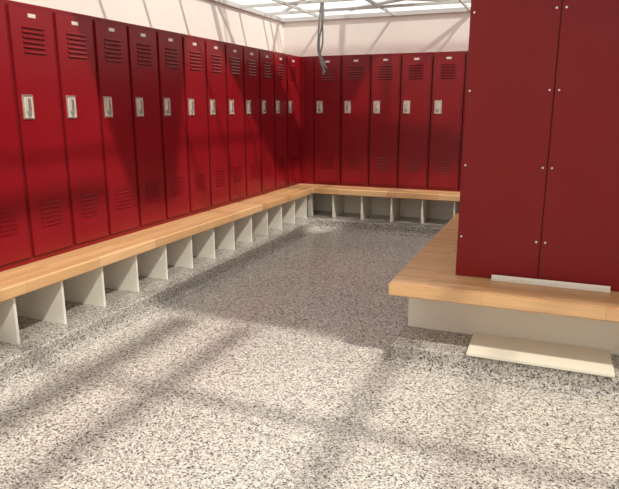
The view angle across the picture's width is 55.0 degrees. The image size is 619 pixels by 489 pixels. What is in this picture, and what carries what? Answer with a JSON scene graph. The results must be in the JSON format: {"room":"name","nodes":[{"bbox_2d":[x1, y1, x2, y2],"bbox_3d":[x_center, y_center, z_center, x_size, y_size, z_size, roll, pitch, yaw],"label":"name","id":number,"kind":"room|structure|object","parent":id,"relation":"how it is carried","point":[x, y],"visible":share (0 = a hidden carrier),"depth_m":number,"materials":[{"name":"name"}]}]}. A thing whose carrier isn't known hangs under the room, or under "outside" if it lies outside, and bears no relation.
{"room":"locker room","nodes":[
{"label":"locker room","id":0,"kind":"room"},
{"bbox_2d":[12,0,282,52],"bbox_3d":[-2.378,-0.663,3.715,0.100,2.620,10.570,5,14,22],"label":"wall","id":1,"kind":"structure","parent":0,"point":[208,19],"depth_m":6.09,"materials":[{"name":"white paint"}]},
{"bbox_2d":[0,229,618,488],"bbox_3d":[0.990,0.973,2.675,7.380,0.100,10.570,5,14,22],"label":"floor","id":2,"kind":"structure","parent":0,"point":[269,374],"depth_m":3.03,"materials":[{"name":"grey stone"}]},
{"bbox_2d":[0,210,449,389],"bbox_3d":[0.987,0.864,2.657,7.150,0.119,10.340,5,14,22],"label":"curb","id":3,"kind":"object","parent":2,"relation":"on","point":[43,344],"visible":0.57,"depth_m":4.59,"materials":[{"name":"grey stone"}]},
{"bbox_2d":[0,193,459,344],"bbox_3d":[1.053,0.693,2.457,6.850,0.303,10.040,5,14,22],"label":"cubbies","id":4,"kind":"object","parent":3,"relation":"on","point":[47,303],"visible":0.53,"depth_m":5.24,"materials":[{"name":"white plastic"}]},
{"bbox_2d":[0,184,459,302],"bbox_3d":[0.987,0.472,2.566,7.150,0.075,10.340,5,14,22],"label":"wooden bench","id":5,"kind":"object","parent":4,"relation":"on","point":[20,280],"visible":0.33,"depth_m":4.79,"materials":[{"name":"brown wood"}]},
{"bbox_2d":[0,0,31,271],"bbox_3d":[-2.082,-0.653,3.648,0.470,1.630,0.368,5,14,22],"label":"locker","id":6,"kind":"object","parent":5,"relation":"on","point":[15,251],"visible":1,"depth_m":3.69,"materials":[{"name":"red metal"}]},
{"bbox_2d":[3,0,72,261],"bbox_3d":[-1.942,-0.731,3.982,0.470,1.630,0.368,5,14,22],"label":"locker","id":7,"kind":"object","parent":5,"relation":"on","point":[29,27],"visible":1,"depth_m":3.88,"materials":[{"name":"red metal"}]},
{"bbox_2d":[51,8,108,249],"bbox_3d":[-1.801,-0.807,4.316,0.470,1.630,0.368,5,14,22],"label":"locker","id":8,"kind":"object","parent":5,"relation":"on","point":[72,32],"visible":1,"depth_m":4.21,"materials":[{"name":"red metal"}]},
{"bbox_2d":[91,16,138,239],"bbox_3d":[-1.661,-0.884,4.649,0.470,1.630,0.368,5,14,22],"label":"locker","id":9,"kind":"object","parent":5,"relation":"on","point":[109,36],"visible":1,"depth_m":4.54,"materials":[{"name":"red metal"}]},
{"bbox_2d":[125,23,165,230],"bbox_3d":[-1.520,-0.962,4.983,0.470,1.630,0.368,5,14,22],"label":"locker","id":10,"kind":"object","parent":5,"relation":"on","point":[141,40],"visible":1,"depth_m":4.88,"materials":[{"name":"red metal"}]},
{"bbox_2d":[155,28,189,222],"bbox_3d":[-1.380,-1.038,5.316,0.470,1.630,0.368,5,14,22],"label":"locker","id":11,"kind":"object","parent":5,"relation":"on","point":[168,43],"visible":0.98,"depth_m":5.21,"materials":[{"name":"red metal"}]},
{"bbox_2d":[181,34,209,215],"bbox_3d":[-1.240,-1.115,5.650,0.470,1.630,0.368,5,14,22],"label":"locker","id":12,"kind":"object","parent":5,"relation":"on","point":[193,50],"visible":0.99,"depth_m":5.54,"materials":[{"name":"red metal"}]},
{"bbox_2d":[204,38,228,209],"bbox_3d":[-1.099,-1.192,5.983,0.470,1.630,0.368,5,14,22],"label":"locker","id":13,"kind":"object","parent":5,"relation":"on","point":[214,49],"visible":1,"depth_m":5.88,"materials":[{"name":"red metal"}]},
{"bbox_2d":[224,42,245,203],"bbox_3d":[-0.959,-1.270,6.317,0.470,1.630,0.368,5,14,22],"label":"locker","id":14,"kind":"object","parent":5,"relation":"on","point":[234,92],"visible":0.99,"depth_m":6.21,"materials":[{"name":"red metal"}]},
{"bbox_2d":[242,45,260,198],"bbox_3d":[-0.818,-1.347,6.650,0.470,1.630,0.368,5,14,22],"label":"locker","id":15,"kind":"object","parent":5,"relation":"on","point":[250,54],"visible":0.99,"depth_m":6.55,"materials":[{"name":"red metal"}]},
{"bbox_2d":[258,49,274,194],"bbox_3d":[-0.678,-1.423,6.984,0.470,1.630,0.368,5,14,22],"label":"locker","id":16,"kind":"object","parent":5,"relation":"on","point":[266,77],"visible":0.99,"depth_m":6.88,"materials":[{"name":"red metal"}]},
{"bbox_2d":[273,51,287,190],"bbox_3d":[-0.538,-1.500,7.317,0.470,1.630,0.368,5,14,22],"label":"locker","id":17,"kind":"object","parent":5,"relation":"on","point":[279,59],"visible":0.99,"depth_m":7.22,"materials":[{"name":"red metal"}]},
{"bbox_2d":[286,54,298,186],"bbox_3d":[-0.397,-1.578,7.651,0.470,1.630,0.368,5,14,22],"label":"locker","id":18,"kind":"object","parent":5,"relation":"on","point":[292,61],"depth_m":7.55,"materials":[{"name":"red metal"}]},
{"bbox_2d":[298,56,313,183],"bbox_3d":[-0.162,-1.660,8.011,0.613,1.629,0.488,5,14,22],"label":"filler panel","id":19,"kind":"object","parent":5,"relation":"on","point":[306,64],"visible":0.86,"depth_m":7.76,"materials":[{"name":"red metal"}]},
{"bbox_2d":[314,55,341,185],"bbox_3d":[0.305,-1.621,7.840,0.368,1.630,0.470,5,14,22],"label":"locker","id":20,"kind":"object","parent":5,"relation":"on","point":[328,86],"depth_m":7.64,"materials":[{"name":"red metal"}]},
{"bbox_2d":[341,54,371,186],"bbox_3d":[0.655,-1.589,7.700,0.368,1.630,0.470,5,14,22],"label":"locker","id":21,"kind":"object","parent":5,"relation":"on","point":[356,69],"visible":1,"depth_m":7.50,"materials":[{"name":"red metal"}]},
{"bbox_2d":[369,53,401,187],"bbox_3d":[1.004,-1.557,7.561,0.368,1.630,0.470,5,14,22],"label":"locker","id":22,"kind":"object","parent":5,"relation":"on","point":[386,69],"visible":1,"depth_m":7.36,"materials":[{"name":"red metal"}]},
{"bbox_2d":[398,52,433,189],"bbox_3d":[1.354,-1.524,7.421,0.368,1.630,0.470,5,14,22],"label":"locker","id":23,"kind":"object","parent":5,"relation":"on","point":[417,68],"visible":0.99,"depth_m":7.22,"materials":[{"name":"red metal"}]},
{"bbox_2d":[428,51,466,191],"bbox_3d":[1.704,-1.492,7.281,0.368,1.630,0.470,5,14,22],"label":"locker","id":24,"kind":"object","parent":5,"relation":"on","point":[449,68],"visible":0.99,"depth_m":7.08,"materials":[{"name":"red metal"}]},
{"bbox_2d":[459,51,467,191],"bbox_3d":[2.054,-1.460,7.141,0.368,1.630,0.470,5,14,22],"label":"locker","id":25,"kind":"object","parent":5,"relation":"on","point":[467,51],"visible":0.02,"depth_m":7.02,"materials":[{"name":"red metal"}]},
{"bbox_2d":[380,322,618,402],"bbox_3d":[1.685,0.458,4.416,1.660,0.119,2.600,5,14,22],"label":"curb","id":26,"kind":"object","parent":2,"relation":"on","point":[416,348],"visible":0.39,"depth_m":3.38,"materials":[{"name":"grey stone"}]},
{"bbox_2d":[408,297,618,354],"bbox_3d":[1.696,0.244,4.401,1.505,0.303,1.920,5,14,22],"label":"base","id":27,"kind":"object","parent":26,"relation":"on","point":[422,313],"visible":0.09,"depth_m":3.58,"materials":[{"name":"white plastic"}]},
{"bbox_2d":[388,213,618,322],"bbox_3d":[1.683,0.065,4.330,1.606,0.075,2.543,5,14,22],"label":"wooden bench","id":28,"kind":"object","parent":27,"relation":"on","point":[430,275],"visible":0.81,"depth_m":3.36,"materials":[{"name":"brown wood"}]},
{"bbox_2d":[455,0,618,290],"bbox_3d":[1.329,-0.570,3.288,0.938,1.629,0.025,5,14,22],"label":"end panel","id":29,"kind":"object","parent":28,"relation":"on","point":[539,188],"visible":0.91,"depth_m":3.30,"materials":[{"name":"red metal"}]},
{"bbox_2d":[491,275,610,292],"bbox_3d":[1.370,0.223,3.406,0.635,0.031,0.032,5,14,22],"label":"trim strip","id":30,"kind":"object","parent":28,"relation":"on","point":[539,282],"visible":1,"depth_m":3.39,"materials":[{"name":"white brushed aluminium"}]},
{"bbox_2d":[466,333,614,377],"bbox_3d":[1.306,0.621,3.397,0.760,0.020,0.333,5,14,22],"label":"shelf board","id":31,"kind":"object","parent":26,"relation":"on","point":[515,350],"visible":1,"depth_m":3.35,"materials":[{"name":"beige wood"}]},
{"bbox_2d":[211,0,470,21],"bbox_3d":[0.990,-1.688,2.061,7.380,0.122,10.570,5,14,22],"label":"frame","id":32,"kind":"object","parent":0,"point":[373,5],"visible":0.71,"depth_m":7.16,"materials":[{"name":"white metal"}]},
{"bbox_2d":[317,2,326,74],"bbox_3d":[0.144,-2.302,6.656,0.126,0.771,0.032,5,14,22],"label":"hanging cable","id":33,"kind":"object","parent":32,"relation":"hanging from","point":[321,11],"visible":1,"depth_m":6.65,"materials":[{"name":"grey plastic"}]},
{"bbox_2d":[283,12,469,56],"bbox_3d":[2.977,-1.442,7.089,7.180,2.620,0.100,5,14,22],"label":"wall","id":34,"kind":"structure","parent":0,"point":[439,32],"depth_m":7.61,"materials":[{"name":"white paint"}]}
]}

